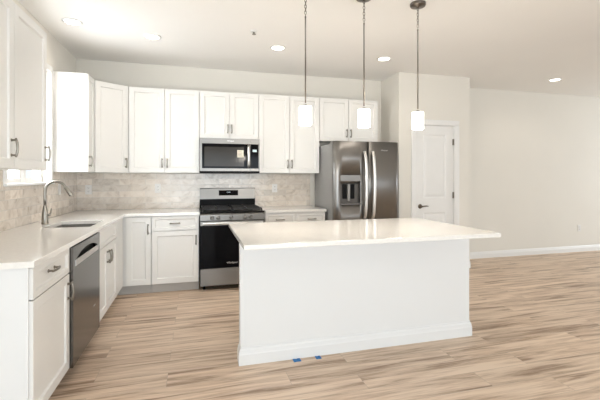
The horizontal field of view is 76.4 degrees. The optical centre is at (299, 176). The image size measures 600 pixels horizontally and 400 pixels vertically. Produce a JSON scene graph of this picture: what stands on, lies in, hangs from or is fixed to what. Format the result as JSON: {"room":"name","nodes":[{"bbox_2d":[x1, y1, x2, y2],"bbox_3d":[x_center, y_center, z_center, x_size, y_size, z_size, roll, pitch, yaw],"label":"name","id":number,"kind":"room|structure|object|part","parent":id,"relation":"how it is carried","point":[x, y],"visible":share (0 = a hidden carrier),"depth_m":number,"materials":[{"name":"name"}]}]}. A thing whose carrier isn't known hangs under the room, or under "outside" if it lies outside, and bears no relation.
{"room":"kitchen","nodes":[
{"label":"kitchen","id":0,"kind":"room"},
{"bbox_2d":[8,0,75,183],"bbox_3d":[-1.737,-0.060,0.767,0.150,2.760,8.000,0,0,-15],"label":"wall","id":1,"kind":"structure","parent":0,"point":[59,57],"depth_m":3.84,"materials":[{"name":"paint"}]},
{"bbox_2d":[0,0,50,169],"bbox_3d":[-1.885,-0.560,2.287,0.369,1.020,1.068,0,0,-15],"label":"upper cabinet","id":2,"kind":"object","parent":1,"relation":"attached to","point":[23,44],"visible":1,"depth_m":2.47,"materials":[{"name":"paint"}]},
{"bbox_3d":[-1.684,-0.560,2.066,0.020,1.016,0.529,0,0,-15],"label":"door","id":3,"kind":"part","parent":2,"relation":"part of","materials":[{"name":"paint"}]},
{"bbox_3d":[-1.717,-0.177,2.297,0.040,0.118,0.019,0,0,-15],"label":"handle","id":4,"kind":"part","parent":2,"relation":"part of","materials":[{"name":"silver metal"}]},
{"bbox_3d":[-1.826,-0.560,2.582,0.020,1.016,0.525,0,0,-15],"label":"door","id":5,"kind":"part","parent":2,"relation":"part of","materials":[{"name":"paint"}]},
{"bbox_3d":[-1.858,-0.172,2.810,0.040,0.118,0.019,0,0,-15],"label":"handle","id":6,"kind":"part","parent":2,"relation":"part of","materials":[{"name":"silver metal"}]},
{"bbox_2d":[3,64,54,186],"bbox_3d":[-2.403,-0.514,3.329,0.145,1.172,1.015,0,0,-15],"label":"window","id":7,"kind":"structure","parent":1,"relation":"in","point":[18,177],"depth_m":3.63,"materials":[{"name":"paint"}]},
{"bbox_3d":[-2.383,-0.495,3.094,0.005,1.010,0.350,0,0,-15],"label":"glass pane","id":8,"kind":"part","parent":7,"relation":"part of","materials":[{"name":"white"}]},
{"bbox_3d":[-2.382,-0.495,3.094,0.040,1.090,0.430,0,0,-15],"label":"frame","id":9,"kind":"part","parent":7,"relation":"part of","materials":[{"name":"paint"}]},
{"bbox_3d":[-2.379,0.062,3.336,0.095,0.020,1.015,0,0,-15],"label":"sill","id":10,"kind":"part","parent":7,"relation":"part of","materials":[{"name":"paint"}]},
{"bbox_3d":[-2.507,-0.495,3.547,0.005,1.010,0.350,0,0,-15],"label":"glass pane","id":11,"kind":"part","parent":7,"relation":"part of","materials":[{"name":"white"}]},
{"bbox_3d":[-2.507,-0.495,3.547,0.040,1.090,0.430,0,0,-15],"label":"frame","id":12,"kind":"part","parent":7,"relation":"part of","materials":[{"name":"paint"}]},
{"bbox_2d":[0,170,76,231],"bbox_3d":[-2.310,0.176,3.150,0.009,0.457,3.100,0,0,-15],"label":"tile backsplash","id":13,"kind":"structure","parent":1,"relation":"attached to","point":[19,205],"depth_m":3.37,"materials":[{"name":"beige tile"}]},
{"bbox_2d":[58,184,60,194],"bbox_3d":[-2.542,0.130,4.030,0.009,0.116,0.072,0,0,-15],"label":"wall switch","id":14,"kind":"object","parent":13,"relation":"attached to","point":[59,185],"visible":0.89,"depth_m":4.01,"materials":[{"name":"white plastic"}]},
{"bbox_2d":[53,71,94,171],"bbox_3d":[-2.363,-0.561,4.026,0.369,1.018,0.266,0,0,-15],"label":"upper cabinet","id":15,"kind":"object","parent":1,"relation":"attached to","point":[73,93],"visible":1,"depth_m":3.90,"materials":[{"name":"paint"}]},
{"bbox_3d":[-2.234,-0.561,4.062,0.020,1.014,0.260,0,0,-15],"label":"door","id":16,"kind":"part","parent":15,"relation":"part of","materials":[{"name":"paint"}]},
{"bbox_2d":[41,205,48,223],"bbox_3d":[-2.203,0.326,3.292,0.058,0.160,0.057,0,0,-15],"label":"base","id":17,"kind":"object","parent":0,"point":[44,220],"depth_m":3.28,"materials":[{"name":"silver metal"}]},
{"bbox_2d":[18,0,599,96],"bbox_3d":[3.639,-1.500,2.246,11.300,0.120,8.300,0,0,-15],"label":"ceiling","id":18,"kind":"structure","parent":0,"point":[509,45],"depth_m":3.90,"materials":[{"name":"paint"}]},
{"bbox_2d":[61,18,82,25],"bbox_3d":[-2.107,-1.435,3.527,0.176,0.008,0.176,0,0,-15],"label":"recessed light","id":19,"kind":"object","parent":18,"relation":"in","point":[71,21],"visible":1,"depth_m":3.51,"materials":[{"name":"paint"}]},
{"bbox_2d":[143,33,161,39],"bbox_3d":[-1.512,-1.435,3.905,0.176,0.008,0.176,0,0,-15],"label":"recessed light","id":20,"kind":"object","parent":18,"relation":"in","point":[151,36],"visible":1,"depth_m":3.88,"materials":[{"name":"beige"}]},
{"bbox_2d":[270,45,285,50],"bbox_3d":[-0.245,-1.435,4.237,0.176,0.008,0.176,0,0,-15],"label":"recessed light","id":21,"kind":"object","parent":18,"relation":"in","point":[273,47],"visible":1,"depth_m":4.21,"materials":[{"name":"beige"}]},
{"bbox_2d":[299,0,311,125],"bbox_3d":[0.042,-0.918,2.905,0.128,1.044,0.128,0,0,-15],"label":"pendant light","id":22,"kind":"object","parent":18,"relation":"hanging from","point":[305,111],"visible":1,"depth_m":2.88,"materials":[{"name":"white glass"}]},
{"bbox_3d":[0.042,-0.898,2.905,0.015,0.668,0.015,0,0,-15],"label":"stem","id":23,"kind":"part","parent":22,"relation":"part of","materials":[{"name":"silver metal"}]},
{"bbox_3d":[0.042,-0.467,2.905,0.095,0.141,0.095,0,0,-15],"label":"lamp shade","id":24,"kind":"part","parent":22,"relation":"part of","materials":[{"name":"white glass"}]},
{"bbox_2d":[357,0,369,127],"bbox_3d":[0.509,-0.918,3.034,0.128,1.044,0.128,0,0,-15],"label":"pendant light","id":25,"kind":"object","parent":18,"relation":"hanging from","point":[363,114],"visible":1,"depth_m":3.03,"materials":[{"name":"beige glass"}]},
{"bbox_3d":[0.509,-0.898,3.034,0.015,0.668,0.015,0,0,-15],"label":"stem","id":26,"kind":"part","parent":25,"relation":"part of","materials":[{"name":"silver metal"}]},
{"bbox_3d":[0.509,-0.467,3.034,0.095,0.141,0.095,0,0,-15],"label":"lamp shade","id":27,"kind":"part","parent":25,"relation":"part of","materials":[{"name":"white glass"}]},
{"bbox_2d":[377,56,390,60],"bbox_3d":[1.020,-1.435,4.630,0.176,0.008,0.176,0,0,-15],"label":"recessed light","id":28,"kind":"object","parent":18,"relation":"in","point":[383,58],"visible":1,"depth_m":4.61,"materials":[{"name":"beige"}]},
{"bbox_2d":[410,0,425,129],"bbox_3d":[0.978,-0.918,3.163,0.128,1.044,0.128,0,0,-15],"label":"pendant light","id":29,"kind":"object","parent":18,"relation":"hanging from","point":[417,116],"visible":1,"depth_m":3.15,"materials":[{"name":"beige glass"}]},
{"bbox_3d":[0.978,-0.898,3.163,0.015,0.668,0.015,0,0,-15],"label":"stem","id":30,"kind":"part","parent":29,"relation":"part of","materials":[{"name":"silver metal"}]},
{"bbox_3d":[0.978,-0.467,3.163,0.095,0.141,0.095,0,0,-15],"label":"lamp shade","id":31,"kind":"part","parent":29,"relation":"part of","materials":[{"name":"white glass"}]},
{"bbox_3d":[0.978,-1.323,3.163,0.016,0.175,0.016,0,0,30],"label":"chain","id":32,"kind":"part","parent":29,"relation":"part of","materials":[{"name":"silver metal"}]},
{"bbox_2d":[548,78,561,80],"bbox_3d":[3.766,-1.435,5.627,0.176,0.008,0.176,0,0,-15],"label":"recessed light","id":33,"kind":"object","parent":18,"relation":"in","point":[553,79],"visible":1,"depth_m":5.60,"materials":[{"name":"beige"}]},
{"bbox_2d":[48,250,599,399],"bbox_3d":[3.639,1.380,2.246,11.300,0.120,8.300,0,0,-15],"label":"floor","id":34,"kind":"structure","parent":0,"point":[534,319],"depth_m":2.83,"materials":[{"name":"brown wood"}]},
{"bbox_2d":[0,248,74,399],"bbox_3d":[-1.665,0.878,2.054,0.669,0.884,0.577,0,0,-15],"label":"base cabinet","id":35,"kind":"object","parent":34,"relation":"on","point":[34,302],"visible":0.98,"depth_m":1.88,"materials":[{"name":"paint"}]},
{"bbox_3d":[-1.617,0.878,1.774,0.612,0.884,0.012,0,0,-15],"label":"panel","id":36,"kind":"part","parent":35,"relation":"part of","materials":[{"name":"paint"}]},
{"bbox_3d":[-1.392,0.525,2.135,0.020,0.154,0.558,0,0,-15],"label":"drawer","id":37,"kind":"part","parent":35,"relation":"part of","materials":[{"name":"paint"}]},
{"bbox_3d":[-1.392,0.907,2.135,0.020,0.595,0.558,0,0,-15],"label":"door","id":38,"kind":"part","parent":35,"relation":"part of","materials":[{"name":"paint"}]},
{"bbox_3d":[-1.354,0.508,2.109,0.040,0.018,0.118,0,0,-15],"label":"handle","id":39,"kind":"part","parent":35,"relation":"part of","materials":[{"name":"silver metal"}]},
{"bbox_3d":[-1.429,0.712,2.381,0.040,0.118,0.019,0,0,-15],"label":"handle","id":40,"kind":"part","parent":35,"relation":"part of","materials":[{"name":"silver metal"}]},
{"bbox_2d":[68,232,99,367],"bbox_3d":[-1.831,0.883,2.678,0.622,0.874,0.697,0,0,-15],"label":"dishwasher","id":41,"kind":"object","parent":34,"relation":"on","point":[84,256],"visible":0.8,"depth_m":2.65,"materials":[{"name":"silver metal"}]},
{"bbox_2d":[98,221,116,320],"bbox_3d":[-2.037,0.878,3.407,0.669,0.884,0.798,0,0,-15],"label":"base cabinet","id":42,"kind":"object","parent":34,"relation":"on","point":[108,240],"visible":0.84,"depth_m":3.45,"materials":[{"name":"paint"}]},
{"bbox_3d":[-1.707,0.910,3.280,0.020,0.590,0.372,0,0,-15],"label":"door","id":43,"kind":"part","parent":42,"relation":"part of","materials":[{"name":"paint"}]},
{"bbox_3d":[-1.763,0.527,3.482,0.020,0.159,0.792,0,0,-15],"label":"drawer","id":44,"kind":"part","parent":42,"relation":"part of","materials":[{"name":"paint"}]},
{"bbox_3d":[-1.720,0.720,3.437,0.040,0.118,0.019,0,0,-15],"label":"handle","id":45,"kind":"part","parent":42,"relation":"part of","materials":[{"name":"silver metal"}]},
{"bbox_3d":[-1.813,0.910,3.665,0.020,0.590,0.412,0,0,-15],"label":"door","id":46,"kind":"part","parent":42,"relation":"part of","materials":[{"name":"paint"}]},
{"bbox_2d":[116,216,151,294],"bbox_3d":[-2.152,0.878,4.295,0.919,0.884,0.973,0,0,-15],"label":"base cabinet","id":47,"kind":"object","parent":34,"relation":"on","point":[134,234],"visible":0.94,"depth_m":4.25,"materials":[{"name":"paint"}]},
{"bbox_2d":[0,208,199,269],"bbox_3d":[-1.618,0.421,3.343,1.445,0.030,3.094,0,0,-15],"label":"countertop","id":48,"kind":"structure","parent":47,"relation":"on","point":[30,245],"depth_m":2.71,"materials":[{"name":"stone"}]},
{"bbox_2d":[41,180,72,223],"bbox_3d":[-2.112,0.217,3.317,0.248,0.377,0.057,0,0,-15],"label":"kitchen faucet","id":49,"kind":"object","parent":48,"relation":"on","point":[44,220],"visible":1,"depth_m":3.29,"materials":[{"name":"silver metal"}]},
{"bbox_3d":[-2.129,0.142,3.312,0.177,0.228,0.023,0,0,-15],"label":"spout","id":50,"kind":"part","parent":49,"relation":"part of","materials":[{"name":"silver metal"}]},
{"bbox_2d":[53,223,96,227],"bbox_3d":[-1.954,0.530,3.309,0.374,0.188,0.517,0,0,-15],"label":"undermount sink","id":51,"kind":"object","parent":48,"relation":"in","point":[62,225],"visible":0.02,"depth_m":3.52,"materials":[{"name":"metal"}]},
{"bbox_3d":[-1.801,0.827,4.255,0.257,0.757,0.020,0,0,-15],"label":"door","id":52,"kind":"part","parent":47,"relation":"part of","materials":[{"name":"paint"}]},
{"bbox_2d":[152,215,198,292],"bbox_3d":[-1.499,0.878,4.633,0.516,0.884,0.669,0,0,-15],"label":"base cabinet","id":53,"kind":"object","parent":34,"relation":"on","point":[175,238],"visible":1,"depth_m":4.36,"materials":[{"name":"paint"}]},
{"bbox_3d":[-1.425,0.527,4.358,0.507,0.159,0.020,0,0,-15],"label":"drawer","id":54,"kind":"part","parent":53,"relation":"part of","materials":[{"name":"paint"}]},
{"bbox_3d":[-1.425,0.910,4.358,0.507,0.590,0.020,0,0,-15],"label":"door","id":55,"kind":"part","parent":53,"relation":"part of","materials":[{"name":"paint"}]},
{"bbox_2d":[199,188,264,289],"bbox_3d":[-0.865,0.733,4.764,0.753,1.174,0.730,0,0,-15],"label":"gas range","id":56,"kind":"object","parent":34,"relation":"on","point":[219,208],"visible":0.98,"depth_m":4.46,"materials":[{"name":"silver metal"}]},
{"bbox_3d":[-0.791,1.163,4.494,0.745,0.198,0.042,0,0,-15],"label":"storage drawer","id":57,"kind":"part","parent":56,"relation":"part of","materials":[{"name":"metal"}]},
{"bbox_3d":[-0.791,0.785,4.493,0.745,0.546,0.044,0,0,-15],"label":"oven door","id":58,"kind":"part","parent":56,"relation":"part of","materials":[{"name":"black glass"}]},
{"bbox_2d":[199,208,264,213],"bbox_3d":[-0.875,0.417,4.797,0.753,0.018,0.645,0,0,-15],"label":"cooktop","id":59,"kind":"object","parent":56,"relation":"in","point":[208,210],"depth_m":4.53,"materials":[{"name":"black metal"}]},
{"bbox_3d":[-0.784,0.538,4.470,0.745,0.049,0.003,0,0,-15],"label":"door trim","id":60,"kind":"part","parent":56,"relation":"part of","materials":[{"name":"metal"}]},
{"bbox_3d":[-0.790,0.466,4.491,0.753,0.078,0.048,0,0,-15],"label":"control panel","id":61,"kind":"part","parent":56,"relation":"part of","materials":[{"name":"metal"}]},
{"bbox_3d":[-0.776,0.535,4.440,0.693,0.030,0.059,0,0,-15],"label":"oven handle","id":62,"kind":"part","parent":56,"relation":"part of","materials":[{"name":"metal"}]},
{"bbox_2d":[264,212,324,221],"bbox_3d":[-0.130,0.878,5.010,0.768,0.884,0.669,0,0,-15],"label":"base cabinet","id":63,"kind":"object","parent":34,"relation":"on","point":[291,216],"visible":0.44,"depth_m":4.72,"materials":[{"name":"paint"}]},
{"bbox_3d":[-0.240,0.527,4.684,0.377,0.159,0.020,0,0,-15],"label":"drawer","id":64,"kind":"part","parent":63,"relation":"part of","materials":[{"name":"paint"}]},
{"bbox_2d":[261,205,326,212],"bbox_3d":[-0.127,0.421,5.018,0.780,0.030,0.654,0,0,-15],"label":"countertop","id":65,"kind":"structure","parent":63,"relation":"on","point":[268,209],"depth_m":4.79,"materials":[{"name":"stone"}]},
{"bbox_3d":[0.132,0.527,4.786,0.377,0.159,0.020,0,0,-15],"label":"drawer","id":66,"kind":"part","parent":63,"relation":"part of","materials":[{"name":"paint"}]},
{"bbox_2d":[237,239,471,365],"bbox_3d":[0.421,0.878,3.209,1.927,0.884,0.617,0,0,-15],"label":"kitchen island","id":67,"kind":"object","parent":34,"relation":"on","point":[301,302],"visible":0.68,"depth_m":2.89,"materials":[{"name":"paint"}]},
{"bbox_3d":[-0.415,0.810,2.701,0.027,0.747,0.062,0,0,-15],"label":"corner trim","id":68,"kind":"part","parent":67,"relation":"part of","materials":[{"name":"paint"}]},
{"bbox_3d":[0.489,1.259,2.963,1.927,0.122,0.106,0,0,-15],"label":"baseboard","id":69,"kind":"part","parent":67,"relation":"part of","materials":[{"name":"paint"}]},
{"bbox_2d":[229,218,500,249],"bbox_3d":[0.416,0.421,3.037,1.854,0.030,1.095,0,0,-15],"label":"island countertop","id":70,"kind":"structure","parent":67,"relation":"on","point":[266,235],"depth_m":2.79,"materials":[{"name":"stone"}]},
{"bbox_2d":[315,141,397,220],"bbox_3d":[0.748,0.439,5.091,0.892,1.762,0.859,0,0,-15],"label":"refrigerator","id":71,"kind":"object","parent":34,"relation":"on","point":[355,180],"visible":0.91,"depth_m":4.77,"materials":[{"name":"silver metal"}]},
{"bbox_3d":[0.621,0.104,4.726,0.452,1.092,0.073,0,0,-15],"label":"door","id":72,"kind":"part","parent":71,"relation":"part of","materials":[{"name":"metal"}]},
{"bbox_3d":[0.614,0.029,4.723,0.265,0.103,0.068,0,0,-15],"label":"dispenser panel","id":73,"kind":"part","parent":71,"relation":"part of","materials":[{"name":"metal"}]},
{"bbox_3d":[0.811,0.100,4.708,0.042,0.844,0.086,0,0,-15],"label":"handle","id":74,"kind":"part","parent":71,"relation":"part of","materials":[{"name":"metal"}]},
{"bbox_3d":[0.917,0.100,4.737,0.042,0.844,0.086,0,0,-15],"label":"handle","id":75,"kind":"part","parent":71,"relation":"part of","materials":[{"name":"metal"}]},
{"bbox_3d":[1.054,0.104,4.845,0.434,1.092,0.073,0,0,-15],"label":"door","id":76,"kind":"part","parent":71,"relation":"part of","materials":[{"name":"metal"}]},
{"bbox_2d":[76,59,599,276],"bbox_3d":[2.558,-0.060,6.175,11.300,2.760,0.150,0,0,-15],"label":"wall","id":77,"kind":"structure","parent":0,"point":[535,157],"depth_m":6.37,"materials":[{"name":"paint"}]},
{"bbox_2d":[70,80,128,172],"bbox_3d":[-2.345,-0.561,4.459,0.634,1.018,0.555,0,0,-15],"label":"upper cabinet","id":78,"kind":"object","parent":77,"relation":"attached to","point":[111,100],"visible":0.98,"depth_m":4.35,"materials":[{"name":"paint"}]},
{"bbox_3d":[-2.149,-0.561,4.350,0.018,1.014,0.368,0,0,38],"label":"door","id":79,"kind":"part","parent":78,"relation":"part of","materials":[{"name":"paint"}]},
{"bbox_2d":[129,87,198,172],"bbox_3d":[-1.672,-0.561,4.741,0.808,1.018,0.369,0,0,-15],"label":"upper cabinet","id":80,"kind":"object","parent":77,"relation":"attached to","point":[163,123],"visible":1,"depth_m":4.60,"materials":[{"name":"paint"}]},
{"bbox_3d":[-1.832,-0.561,4.557,0.395,1.014,0.020,0,0,-15],"label":"door","id":81,"kind":"part","parent":80,"relation":"part of","materials":[{"name":"paint"}]},
{"bbox_3d":[-1.442,-0.561,4.665,0.399,1.014,0.020,0,0,-15],"label":"door","id":82,"kind":"part","parent":80,"relation":"part of","materials":[{"name":"paint"}]},
{"bbox_2d":[77,173,309,209],"bbox_3d":[-1.285,0.180,5.035,2.966,0.450,0.009,0,0,-15],"label":"tile backsplash","id":83,"kind":"structure","parent":77,"relation":"attached to","point":[110,191],"depth_m":4.93,"materials":[{"name":"beige tile"}]},
{"bbox_2d":[85,185,91,193],"bbox_3d":[-2.590,0.155,4.666,0.072,0.116,0.009,0,0,-15],"label":"wall outlet","id":84,"kind":"object","parent":83,"relation":"attached to","point":[88,188],"visible":1,"depth_m":4.67,"materials":[{"name":"white plastic"}]},
{"bbox_2d":[155,184,160,192],"bbox_3d":[-1.819,0.145,4.878,0.072,0.116,0.009,0,0,-15],"label":"wall outlet","id":85,"kind":"object","parent":83,"relation":"attached to","point":[157,186],"visible":1,"depth_m":4.88,"materials":[{"name":"white plastic"}]},
{"bbox_2d":[272,184,276,191],"bbox_3d":[-0.351,0.155,5.282,0.072,0.116,0.009,0,0,-15],"label":"wall outlet","id":86,"kind":"object","parent":83,"relation":"attached to","point":[274,186],"visible":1,"depth_m":5.28,"materials":[{"name":"white plastic"}]},
{"bbox_2d":[199,91,257,140],"bbox_3d":[-0.926,-0.775,4.946,0.735,0.590,0.369,0,0,-15],"label":"upper cabinet","id":87,"kind":"object","parent":77,"relation":"attached to","point":[230,115],"visible":0.98,"depth_m":4.80,"materials":[{"name":"paint"}]},
{"bbox_3d":[-1.068,-0.775,4.768,0.361,0.586,0.020,0,0,-15],"label":"door","id":88,"kind":"part","parent":87,"relation":"part of","materials":[{"name":"paint"}]},
{"bbox_2d":[199,138,259,173],"bbox_3d":[-0.912,-0.262,4.895,0.733,0.431,0.458,0,0,-15],"label":"microwave","id":89,"kind":"object","parent":87,"relation":"attached to","point":[217,155],"visible":1,"depth_m":4.72,"materials":[{"name":"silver metal"}]},
{"bbox_3d":[-0.641,-0.259,4.760,0.033,0.285,0.053,0,0,-15],"label":"handle","id":90,"kind":"part","parent":89,"relation":"part of","materials":[{"name":"metal"}]},
{"bbox_3d":[-0.570,-0.275,4.819,0.114,0.404,0.034,0,0,-15],"label":"control panel","id":91,"kind":"part","parent":89,"relation":"part of","materials":[{"name":"metal"}]},
{"bbox_3d":[-0.713,-0.775,4.865,0.361,0.586,0.020,0,0,-15],"label":"door","id":92,"kind":"part","parent":87,"relation":"part of","materials":[{"name":"paint"}]},
{"bbox_2d":[258,94,318,172],"bbox_3d":[-0.173,-0.561,5.153,0.822,1.018,0.369,0,0,-15],"label":"upper cabinet","id":93,"kind":"object","parent":77,"relation":"attached to","point":[286,146],"visible":1,"depth_m":5.01,"materials":[{"name":"paint"}]},
{"bbox_3d":[-0.337,-0.561,4.969,0.403,1.014,0.020,0,0,-15],"label":"door","id":94,"kind":"part","parent":93,"relation":"part of","materials":[{"name":"paint"}]},
{"bbox_3d":[0.060,-0.561,5.078,0.405,1.014,0.020,0,0,-15],"label":"door","id":95,"kind":"part","parent":93,"relation":"part of","materials":[{"name":"paint"}]},
{"bbox_2d":[319,98,377,142],"bbox_3d":[0.640,-0.778,5.377,0.862,0.584,0.369,0,0,-15],"label":"upper cabinet","id":96,"kind":"object","parent":77,"relation":"attached to","point":[338,118],"visible":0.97,"depth_m":5.22,"materials":[{"name":"paint"}]},
{"bbox_3d":[0.462,-0.778,5.189,0.412,0.580,0.020,0,0,-15],"label":"door","id":97,"kind":"part","parent":96,"relation":"part of","materials":[{"name":"paint"}]},
{"bbox_3d":[0.879,-0.778,5.303,0.436,0.580,0.020,0,0,-15],"label":"door","id":98,"kind":"part","parent":96,"relation":"part of","materials":[{"name":"paint"}]},
{"bbox_2d":[470,244,599,258],"bbox_3d":[5.107,1.268,6.790,5.758,0.105,0.016,0,0,-15],"label":"baseboard","id":99,"kind":"structure","parent":77,"relation":"attached to","point":[549,250],"depth_m":6.47,"materials":[{"name":"paint"}]},
{"bbox_2d":[381,72,469,260],"bbox_3d":[1.842,-0.060,5.630,1.152,2.760,0.520,0,0,-15],"label":"wall","id":100,"kind":"structure","parent":0,"point":[440,97],"depth_m":5.41,"materials":[{"name":"paint"}]},
{"bbox_2d":[411,119,458,224],"bbox_3d":[1.901,0.259,5.410,0.771,2.123,0.156,0,0,-15],"label":"door","id":101,"kind":"structure","parent":100,"relation":"in","point":[434,148],"depth_m":5.40,"materials":[{"name":"paint"}]}
]}

